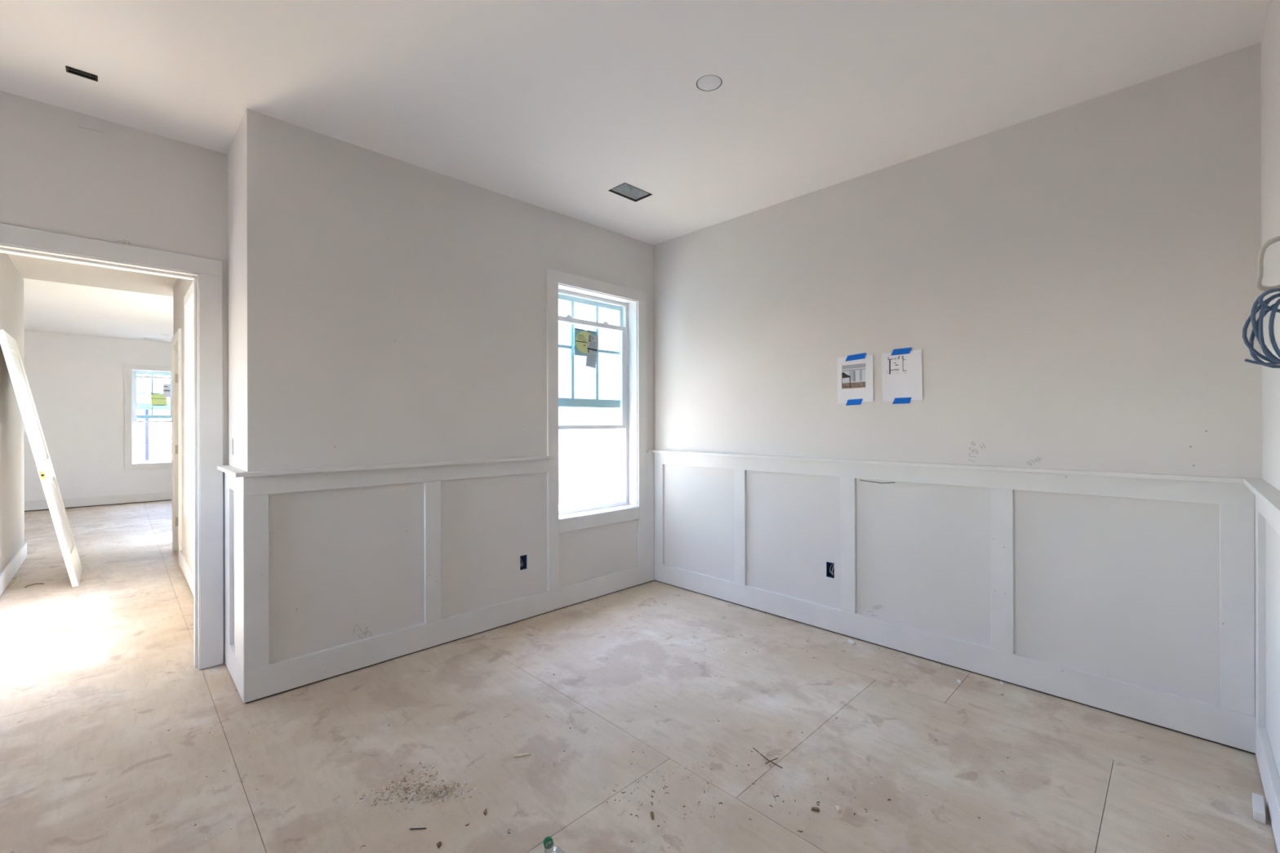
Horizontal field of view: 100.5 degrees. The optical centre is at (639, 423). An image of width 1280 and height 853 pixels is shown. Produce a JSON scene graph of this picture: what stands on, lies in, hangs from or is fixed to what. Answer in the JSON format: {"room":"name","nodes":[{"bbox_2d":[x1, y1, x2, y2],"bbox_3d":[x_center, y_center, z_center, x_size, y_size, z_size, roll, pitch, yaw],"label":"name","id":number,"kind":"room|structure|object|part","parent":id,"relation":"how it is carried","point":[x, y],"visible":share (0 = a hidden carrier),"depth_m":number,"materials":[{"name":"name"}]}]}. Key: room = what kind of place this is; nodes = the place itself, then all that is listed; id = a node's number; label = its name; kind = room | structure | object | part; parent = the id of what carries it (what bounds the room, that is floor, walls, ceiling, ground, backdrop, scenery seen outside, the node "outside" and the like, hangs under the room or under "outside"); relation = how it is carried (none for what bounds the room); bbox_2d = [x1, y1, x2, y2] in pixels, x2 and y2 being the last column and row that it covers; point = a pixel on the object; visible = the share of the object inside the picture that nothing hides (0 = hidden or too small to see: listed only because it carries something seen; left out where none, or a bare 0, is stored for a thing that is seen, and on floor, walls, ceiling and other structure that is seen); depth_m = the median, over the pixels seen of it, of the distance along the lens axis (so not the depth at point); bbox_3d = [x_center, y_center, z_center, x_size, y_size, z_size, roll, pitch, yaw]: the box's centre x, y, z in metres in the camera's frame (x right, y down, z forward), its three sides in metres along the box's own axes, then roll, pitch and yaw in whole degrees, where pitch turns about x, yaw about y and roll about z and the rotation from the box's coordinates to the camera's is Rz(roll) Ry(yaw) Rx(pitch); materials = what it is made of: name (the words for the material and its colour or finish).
{"room":"construction site","nodes":[
{"label":"construction site","id":0,"kind":"room"},
{"bbox_2d":[0,252,24,573],"bbox_3d":[-4.541,-0.054,3.633,0.129,2.700,4.100,0,0,-45],"label":"wall","id":1,"kind":"structure","parent":0,"point":[11,283],"depth_m":4.46,"materials":[{"name":"beige paint"}]},
{"bbox_2d":[0,542,26,595],"bbox_3d":[-4.506,1.219,3.691,0.016,0.137,4.096,0,0,-45],"label":"baseboard","id":2,"kind":"structure","parent":1,"relation":"attached to","point":[7,574],"depth_m":4.43,"materials":[{"name":"white wood"}]},
{"bbox_2d":[7,253,177,342],"bbox_3d":[-6.363,-1.460,4.874,5.900,0.160,8.420,0,0,-45],"label":"ceiling","id":3,"kind":"structure","parent":0,"point":[54,307],"depth_m":6.00,"materials":[{"name":"white paint"}]},
{"bbox_2d":[23,330,171,511],"bbox_3d":[-9.247,0.107,7.806,5.780,3.000,0.150,0,0,-45],"label":"wall","id":4,"kind":"structure","parent":0,"point":[76,382],"depth_m":8.30,"materials":[{"name":"white paint"}]},
{"bbox_2d":[24,491,171,511],"bbox_3d":[-9.193,1.225,7.754,5.500,0.136,0.016,0,0,-45],"label":"baseboard","id":5,"kind":"structure","parent":4,"relation":"attached to","point":[131,498],"depth_m":8.43,"materials":[{"name":"white wood"}]},
{"bbox_3d":[-9.195,1.299,7.756,5.500,0.016,0.010,0,0,-45],"label":"sole plate","id":6,"kind":"part","parent":4,"relation":"part of","materials":[{"name":"brown"}]},
{"bbox_2d":[124,364,171,470],"bbox_3d":[-8.049,-0.098,8.998,0.960,1.715,0.184,0,0,-45],"label":"window","id":7,"kind":"structure","parent":4,"relation":"in","point":[131,416],"depth_m":8.76,"materials":[{"name":"white plastic"}]},
{"bbox_3d":[-8.303,-0.060,8.632,0.085,1.640,0.020,0,0,-45],"label":"casing leg","id":8,"kind":"part","parent":7,"relation":"part of","materials":[{"name":"white wood"}]},
{"bbox_3d":[-8.099,-0.462,9.048,0.726,0.772,0.028,0,0,-45],"label":"sash","id":9,"kind":"part","parent":7,"relation":"part of","materials":[{"name":"teal"}]},
{"bbox_3d":[-8.077,-0.400,9.026,0.734,0.772,0.030,0,0,-45],"label":"sash","id":10,"kind":"part","parent":7,"relation":"part of","materials":[{"name":"white plastic"}]},
{"bbox_3d":[-8.028,0.668,8.979,0.778,0.019,0.098,0,0,-45],"label":"sill","id":11,"kind":"part","parent":7,"relation":"part of","materials":[{"name":"white wood"}]},
{"bbox_2d":[151,392,166,405],"bbox_3d":[-8.118,-0.403,8.982,0.200,0.215,0.001,0,0,-45],"label":"window sticker","id":12,"kind":"object","parent":7,"relation":"attached to","point":[157,399],"visible":1,"depth_m":8.97,"materials":[{"name":"yellow paper"}]},
{"bbox_2d":[163,383,170,397],"bbox_3d":[-8.046,-0.556,9.051,0.100,0.240,0.001,0,0,-45],"label":"paper label","id":13,"kind":"object","parent":7,"relation":"attached to","point":[166,387],"visible":1,"depth_m":9.05,"materials":[{"name":"white paper"}]},
{"bbox_2d":[0,90,228,662],"bbox_3d":[-3.153,-0.089,2.042,2.494,2.763,0.116,0,0,-45],"label":"wall","id":14,"kind":"structure","parent":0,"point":[63,171],"depth_m":2.56,"materials":[{"name":"paint"}]},
{"bbox_2d":[0,223,223,669],"bbox_3d":[-2.645,0.211,2.541,1.020,2.156,0.153,0,0,-45],"label":"door frame","id":15,"kind":"structure","parent":14,"relation":"attached to","point":[208,598],"depth_m":2.79,"materials":[{"name":"white wood"}]},
{"bbox_3d":[-2.270,0.252,2.818,0.096,2.069,0.020,0,0,-45],"label":"casing leg","id":16,"kind":"part","parent":15,"relation":"part of","materials":[{"name":"white wood"}]},
{"bbox_2d":[173,121,246,703],"bbox_3d":[-3.274,-0.089,3.998,0.182,2.763,4.259,0,0,-45],"label":"wall","id":17,"kind":"structure","parent":0,"point":[233,495],"depth_m":2.74,"materials":[{"name":"paint"}]},
{"bbox_2d":[171,328,182,565],"bbox_3d":[-4.414,0.218,5.177,0.164,2.146,0.889,0,0,-45],"label":"door","id":18,"kind":"structure","parent":17,"relation":"in","point":[176,416],"depth_m":5.38,"materials":[{"name":"beige wood"}]},
{"bbox_3d":[-4.747,0.262,5.412,0.020,2.061,0.087,0,0,-45],"label":"casing leg","id":19,"kind":"part","parent":18,"relation":"part of","materials":[{"name":"white wood"}]},
{"bbox_3d":[-4.184,0.260,4.841,0.020,2.061,0.089,0,0,-45],"label":"casing leg","id":20,"kind":"part","parent":18,"relation":"part of","materials":[{"name":"white wood"}]},
{"bbox_2d":[179,550,193,595],"bbox_3d":[-3.239,1.216,3.885,0.016,0.137,2.595,0,0,-45],"label":"baseboard","id":21,"kind":"structure","parent":17,"relation":"attached to","point":[188,572],"depth_m":4.34,"materials":[{"name":"white wood"}]},
{"bbox_2d":[183,280,193,526],"bbox_3d":[-3.108,-0.140,3.817,0.119,1.809,1.828,0,0,-45],"label":"window","id":22,"kind":"structure","parent":17,"relation":"in","point":[188,298],"depth_m":4.38,"materials":[{"name":"white plastic"}]},
{"bbox_3d":[-3.753,-0.097,4.402,0.020,1.725,0.089,0,0,-45],"label":"casing leg","id":23,"kind":"part","parent":22,"relation":"part of","materials":[{"name":"white wood"}]},
{"bbox_3d":[-3.125,0.673,3.799,0.033,0.019,1.638,0,0,-45],"label":"sill","id":24,"kind":"part","parent":22,"relation":"part of","materials":[{"name":"white wood"}]},
{"bbox_3d":[-3.382,-0.145,4.131,0.070,1.618,0.807,0,0,-45],"label":"frame","id":25,"kind":"part","parent":22,"relation":"part of","materials":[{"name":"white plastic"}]},
{"bbox_3d":[-2.018,0.289,2.654,0.020,0.090,0.564,0,0,-45],"label":"rail","id":26,"kind":"part","parent":17,"relation":"part of","materials":[{"name":"white wood"}]},
{"bbox_2d":[225,636,243,701],"bbox_3d":[-2.015,1.210,2.653,0.020,0.142,0.563,0,0,-45],"label":"baseboard","id":27,"kind":"structure","parent":17,"relation":"attached to","point":[233,664],"depth_m":2.63,"materials":[{"name":"white wood"}]},
{"bbox_2d":[233,108,654,703],"bbox_3d":[-0.854,-0.095,3.476,2.897,2.763,0.200,0,0,-45],"label":"wall","id":28,"kind":"structure","parent":0,"point":[395,459],"depth_m":2.91,"materials":[{"name":"paint"}]},
{"bbox_3d":[-1.224,0.287,3.027,1.674,0.090,0.020,0,0,-45],"label":"rail","id":29,"kind":"part","parent":28,"relation":"part of","materials":[{"name":"white wood"}]},
{"bbox_2d":[243,562,653,702],"bbox_3d":[-0.854,1.207,3.389,2.706,0.142,0.020,0,0,-45],"label":"baseboard","id":30,"kind":"structure","parent":28,"relation":"attached to","point":[282,676],"depth_m":3.00,"materials":[{"name":"white wood"}]},
{"bbox_3d":[-0.850,1.282,3.399,2.700,0.009,0.010,0,0,-45],"label":"sole plate","id":31,"kind":"part","parent":28,"relation":"part of","materials":[{"name":"white wood"}]},
{"bbox_2d":[520,555,527,571],"bbox_3d":[-0.788,0.918,3.517,0.052,0.102,0.071,0,0,-45],"label":"outlet box","id":32,"kind":"object","parent":28,"relation":"attached to","point":[522,558],"visible":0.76,"depth_m":3.52,"materials":[{"name":"blue plastic"}]},
{"bbox_2d":[546,268,647,591],"bbox_3d":[-0.348,0.042,4.006,0.948,2.187,0.184,0,0,-45],"label":"window","id":33,"kind":"structure","parent":28,"relation":"in","point":[632,392],"depth_m":4.08,"materials":[{"name":"white plastic"}]},
{"bbox_3d":[-0.597,0.084,3.645,0.086,2.103,0.020,0,0,-45],"label":"casing leg","id":34,"kind":"part","parent":33,"relation":"part of","materials":[{"name":"white wood"}]},
{"bbox_2d":[574,328,596,356],"bbox_3d":[-0.407,-0.604,4.002,0.215,0.201,0.001,0,0,-45],"label":"window sticker","id":35,"kind":"object","parent":33,"relation":"attached to","point":[581,336],"visible":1,"depth_m":3.97,"materials":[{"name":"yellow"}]},
{"bbox_3d":[-0.400,-0.528,4.054,0.709,0.815,0.028,0,0,-45],"label":"sash","id":36,"kind":"part","parent":33,"relation":"part of","materials":[{"name":"teal"}]},
{"bbox_2d":[585,334,598,368],"bbox_3d":[-0.364,-0.544,4.042,0.126,0.250,0.001,0,0,-45],"label":"paper label","id":37,"kind":"object","parent":33,"relation":"attached to","point":[591,357],"visible":1,"depth_m":4.04,"materials":[{"name":"grey paper"}]},
{"bbox_2d":[587,335,597,364],"bbox_3d":[-0.364,-0.552,4.042,0.103,0.225,0.001,0,0,-45],"label":"print","id":38,"kind":"object","parent":37,"relation":"attached to","point":[589,335],"depth_m":4.04},
{"bbox_3d":[-0.378,-0.363,4.032,0.717,0.815,0.030,0,0,-45],"label":"sash","id":39,"kind":"part","parent":33,"relation":"part of","materials":[{"name":"white plastic"}]},
{"bbox_3d":[-0.390,-0.153,4.045,0.761,1.618,0.070,0,0,-45],"label":"frame","id":40,"kind":"part","parent":33,"relation":"part of","materials":[{"name":"white plastic"}]},
{"bbox_3d":[-0.329,0.666,3.985,0.761,0.019,0.098,0,0,-45],"label":"sill","id":41,"kind":"part","parent":33,"relation":"part of","materials":[{"name":"white wood"}]},
{"bbox_3d":[0.016,0.083,4.248,0.089,2.103,0.020,0,0,-45],"label":"casing leg","id":42,"kind":"part","parent":33,"relation":"part of","materials":[{"name":"white wood"}]},
{"bbox_2d":[0,0,1269,244],"bbox_3d":[-0.823,-1.537,1.558,5.540,0.160,4.120,0,0,-45],"label":"ceiling","id":43,"kind":"structure","parent":0,"point":[553,105],"depth_m":2.22,"materials":[{"name":"white paint"}]},
{"bbox_2d":[65,65,97,81],"bbox_3d":[-2.320,-1.478,2.212,0.092,0.051,0.056,0,0,-45],"label":"ceiling slot","id":44,"kind":"object","parent":43,"relation":"attached to","point":[68,69],"visible":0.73,"depth_m":2.22,"materials":[{"name":"metal"}]},
{"bbox_2d":[608,182,653,201],"bbox_3d":[-0.060,-1.518,3.365,0.244,0.181,0.159,0,0,-45],"label":"ceiling vent","id":45,"kind":"object","parent":43,"relation":"in","point":[626,190],"visible":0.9,"depth_m":3.44,"materials":[{"name":"metal"}]},
{"bbox_2d":[696,75,722,90],"bbox_3d":[0.297,-1.489,2.285,0.111,0.061,0.111,0,0,-45],"label":"light cover","id":46,"kind":"object","parent":43,"relation":"attached to","point":[708,82],"visible":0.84,"depth_m":2.28,"materials":[{"name":"white plastic"}]},
{"bbox_2d":[0,500,1277,852],"bbox_3d":[-4.611,1.346,3.772,7.840,0.100,12.600,0,0,-45],"label":"floor","id":47,"kind":"structure","parent":0,"point":[93,673],"depth_m":2.13,"materials":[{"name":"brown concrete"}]},
{"bbox_2d":[5,577,18,589],"bbox_3d":[-5.066,1.278,4.306,0.052,0.041,0.404,0,0,-45],"label":"twig","id":48,"kind":"object","parent":47,"relation":"on","point":[17,578],"visible":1,"depth_m":4.24,"materials":[{"name":"brown wood"}]},
{"bbox_2d":[0,329,82,586],"bbox_3d":[-4.867,0.303,4.342,0.417,2.000,0.712,0,0,-45],"label":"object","id":49,"kind":"structure","parent":47,"relation":"on","point":[9,345],"depth_m":4.20,"materials":[{"name":"white paint"}]},
{"bbox_3d":[-4.929,-0.134,4.284,0.494,0.884,0.023,0,11,45],"label":"door panel","id":50,"kind":"part","parent":49,"relation":"part of","materials":[{"name":"white paint"}]},
{"bbox_3d":[-4.605,0.402,4.103,0.002,0.057,0.025,0,11,45],"label":"latch plate","id":51,"kind":"part","parent":49,"relation":"part of","materials":[{"name":"gold metal"}]},
{"bbox_3d":[-4.804,0.759,4.404,0.494,0.624,0.023,0,11,45],"label":"door panel","id":52,"kind":"part","parent":49,"relation":"part of","materials":[{"name":"white paint"}]},
{"bbox_2d":[333,757,483,813],"bbox_3d":[-0.808,1.283,1.858,0.405,0.006,0.370,0,0,-45],"label":"pile","id":53,"kind":"object","parent":47,"relation":"on","point":[436,774],"visible":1,"depth_m":1.86,"materials":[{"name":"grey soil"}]},
{"bbox_2d":[409,827,426,829],"bbox_3d":[-0.703,1.284,1.685,0.051,0.004,0.004,0,0,-3],"label":"twig","id":54,"kind":"object","parent":47,"relation":"on","point":[417,828],"visible":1,"depth_m":1.68,"materials":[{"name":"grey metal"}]},
{"bbox_2d":[436,841,441,848],"bbox_3d":[-0.612,1.282,1.619,0.014,0.006,0.021,0,0,23],"label":"chip","id":55,"kind":"object","parent":47,"relation":"on","point":[439,843],"visible":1,"depth_m":1.62,"materials":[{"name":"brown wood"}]},
{"bbox_2d":[514,753,530,757],"bbox_3d":[-0.454,1.283,2.058,0.065,0.005,0.013,0,0,-11],"label":"wood splinter","id":56,"kind":"object","parent":47,"relation":"on","point":[517,754],"visible":1,"depth_m":2.06,"materials":[{"name":"beige wood"}]},
{"bbox_2d":[542,835,553,849],"bbox_3d":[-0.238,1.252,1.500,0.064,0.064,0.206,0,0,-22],"label":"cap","id":57,"kind":"object","parent":47,"relation":"on","point":[548,842],"visible":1,"depth_m":1.58,"materials":[{"name":"green plastic"}]},
{"bbox_2d":[11,594,1219,852],"bbox_3d":[-0.266,1.282,1.727,4.191,0.006,3.138,0,0,-45],"label":"litter","id":58,"kind":"object","parent":47,"relation":"on","point":[854,814],"visible":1,"depth_m":1.85,"materials":[{"name":"brown wood"}]},
{"bbox_2d":[650,811,653,819],"bbox_3d":[0.041,1.281,1.738,0.010,0.006,0.032,0,0,-6],"label":"wood splinter","id":59,"kind":"object","parent":47,"relation":"on","point":[651,812],"visible":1,"depth_m":1.74,"materials":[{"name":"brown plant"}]},
{"bbox_2d":[752,747,782,768],"bbox_3d":[0.484,1.281,2.036,0.012,0.004,0.148,0,0,-34],"label":"twig","id":60,"kind":"object","parent":47,"relation":"on","point":[753,748],"visible":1,"depth_m":2.03,"materials":[{"name":"brown wood"}]},
{"bbox_2d":[811,807,819,811],"bbox_3d":[0.582,1.280,1.765,0.028,0.006,0.013,0,0,7],"label":"chip","id":61,"kind":"object","parent":47,"relation":"on","point":[815,809],"visible":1,"depth_m":1.76,"materials":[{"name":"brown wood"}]},
{"bbox_2d":[834,805,839,813],"bbox_3d":[0.653,1.278,1.761,0.013,0.009,0.027,0,0,11],"label":"chip","id":62,"kind":"object","parent":47,"relation":"on","point":[837,807],"visible":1,"depth_m":1.76,"materials":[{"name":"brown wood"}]},
{"bbox_2d":[847,639,854,644],"bbox_3d":[1.231,1.275,3.104,0.021,0.012,0.048,0,0,-23],"label":"chip","id":63,"kind":"object","parent":47,"relation":"on","point":[851,642],"visible":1,"depth_m":3.10,"materials":[{"name":"white"}]},
{"bbox_2d":[1252,792,1265,823],"bbox_3d":[2.033,1.264,1.749,0.125,0.030,0.025,0,0,-43],"label":"wood offcut","id":64,"kind":"object","parent":47,"relation":"on","point":[1258,804],"visible":1,"depth_m":1.73,"materials":[{"name":"white wood"}]},
{"bbox_2d":[652,42,1262,754],"bbox_3d":[1.332,-0.101,3.186,0.190,2.763,3.380,0,0,-45],"label":"wall","id":65,"kind":"structure","parent":0,"point":[1077,291],"depth_m":2.62,"materials":[{"name":"paint"}]},
{"bbox_2d":[826,561,834,579],"bbox_3d":[1.198,0.910,3.309,0.071,0.102,0.054,0,0,-45],"label":"outlet box","id":66,"kind":"object","parent":65,"relation":"attached to","point":[829,566],"visible":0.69,"depth_m":3.31,"materials":[{"name":"blue plastic"}]},
{"bbox_2d":[837,352,873,405],"bbox_3d":[1.280,-0.260,3.167,0.007,0.307,0.218,0,0,-45],"label":"printed page","id":67,"kind":"object","parent":65,"relation":"attached to","point":[855,372],"visible":1,"depth_m":3.17,"materials":[{"name":"white paper"}]},
{"bbox_2d":[841,363,865,388],"bbox_3d":[1.274,-0.280,3.173,0.007,0.143,0.144,0,0,-45],"label":"print","id":68,"kind":"object","parent":67,"relation":"attached to","point":[853,375],"depth_m":3.18,"materials":[{"name":"multicoloured paper"}]},
{"bbox_2d":[881,347,922,404],"bbox_3d":[1.464,-0.264,2.979,0.009,0.310,0.221,0,0,-45],"label":"page","id":69,"kind":"object","parent":65,"relation":"attached to","point":[901,368],"visible":1,"depth_m":2.98,"materials":[{"name":"white paper"}]},
{"bbox_3d":[1.247,0.281,3.196,0.020,0.091,3.207,0,0,-45],"label":"rail","id":70,"kind":"part","parent":65,"relation":"part of","materials":[{"name":"white wood"}]},
{"bbox_2d":[654,562,1255,753],"bbox_3d":[1.249,1.202,3.195,0.020,0.142,3.207,0,0,-45],"label":"baseboard","id":71,"kind":"structure","parent":65,"relation":"attached to","point":[1207,721],"depth_m":2.62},
{"bbox_3d":[1.253,1.276,3.198,0.010,0.009,3.223,0,0,-45],"label":"sole plate","id":72,"kind":"part","parent":65,"relation":"part of","materials":[{"name":"white wood"}]},
{"bbox_2d":[1242,0,1279,777],"bbox_3d":[0.499,-0.098,0.120,5.400,2.763,0.190,0,0,-45],"label":"wall","id":73,"kind":"structure","parent":0,"point":[1266,490],"depth_m":1.83,"materials":[{"name":"paint"}]},
{"bbox_2d":[1242,288,1279,368],"bbox_3d":[1.224,-0.187,0.995,0.166,0.166,0.082,0,0,-13],"label":"cable","id":74,"kind":"object","parent":73,"relation":"hanging from","point":[1257,325],"visible":1,"depth_m":0.99,"materials":[{"name":"plastic"}]},
{"bbox_3d":[1.096,0.281,0.783,3.580,0.091,0.020,0,0,-45],"label":"rail","id":75,"kind":"part","parent":73,"relation":"part of","materials":[{"name":"white wood"}]},
{"bbox_2d":[1255,717,1279,852],"bbox_3d":[0.528,1.204,0.222,5.180,0.142,0.020,0,0,-45],"label":"baseboard","id":76,"kind":"structure","parent":73,"relation":"attached to","point":[1270,779],"depth_m":1.75,"materials":[{"name":"white wood"}]},
{"bbox_2d":[1255,235,1279,291],"bbox_3d":[1.294,-0.317,1.047,0.156,0.117,0.016,0,0,5],"label":"power cable","id":77,"kind":"object","parent":73,"relation":"attached to","point":[1260,259],"visible":0.94,"depth_m":1.05,"materials":[{"name":"beige plastic"}]},
{"label":"outside","id":78,"kind":"structure","parent":0,"visible":0},
{"bbox_2d":[134,442,620,508],"bbox_3d":[-10.407,1.785,15.045,80.000,0.250,90.000,0,0,-45],"label":"ground","id":79,"kind":"structure","parent":78,"point":[157,451],"depth_m":12.27,"materials":[{"name":"soil"}]},
{"bbox_2d":[137,402,169,461],"bbox_3d":[-11.568,0.593,12.502,1.220,2.140,0.120,0,0,-45],"label":"porch post","id":80,"kind":"object","parent":79,"relation":"on","point":[146,406],"visible":0.32,"depth_m":12.47,"materials":[{"name":"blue wood"}]},
{"bbox_3d":[-11.575,0.603,12.495,0.070,2.080,0.070,0,0,-45],"label":"post","id":81,"kind":"part","parent":80,"relation":"part of","materials":[{"name":"white stone"}]},
{"bbox_2d":[558,299,620,496],"bbox_3d":[-0.615,-1.914,17.927,9.650,7.100,8.650,0,0,-45],"label":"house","id":82,"kind":"structure","parent":79,"relation":"on","point":[589,460],"depth_m":12.32,"materials":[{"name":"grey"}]}
]}

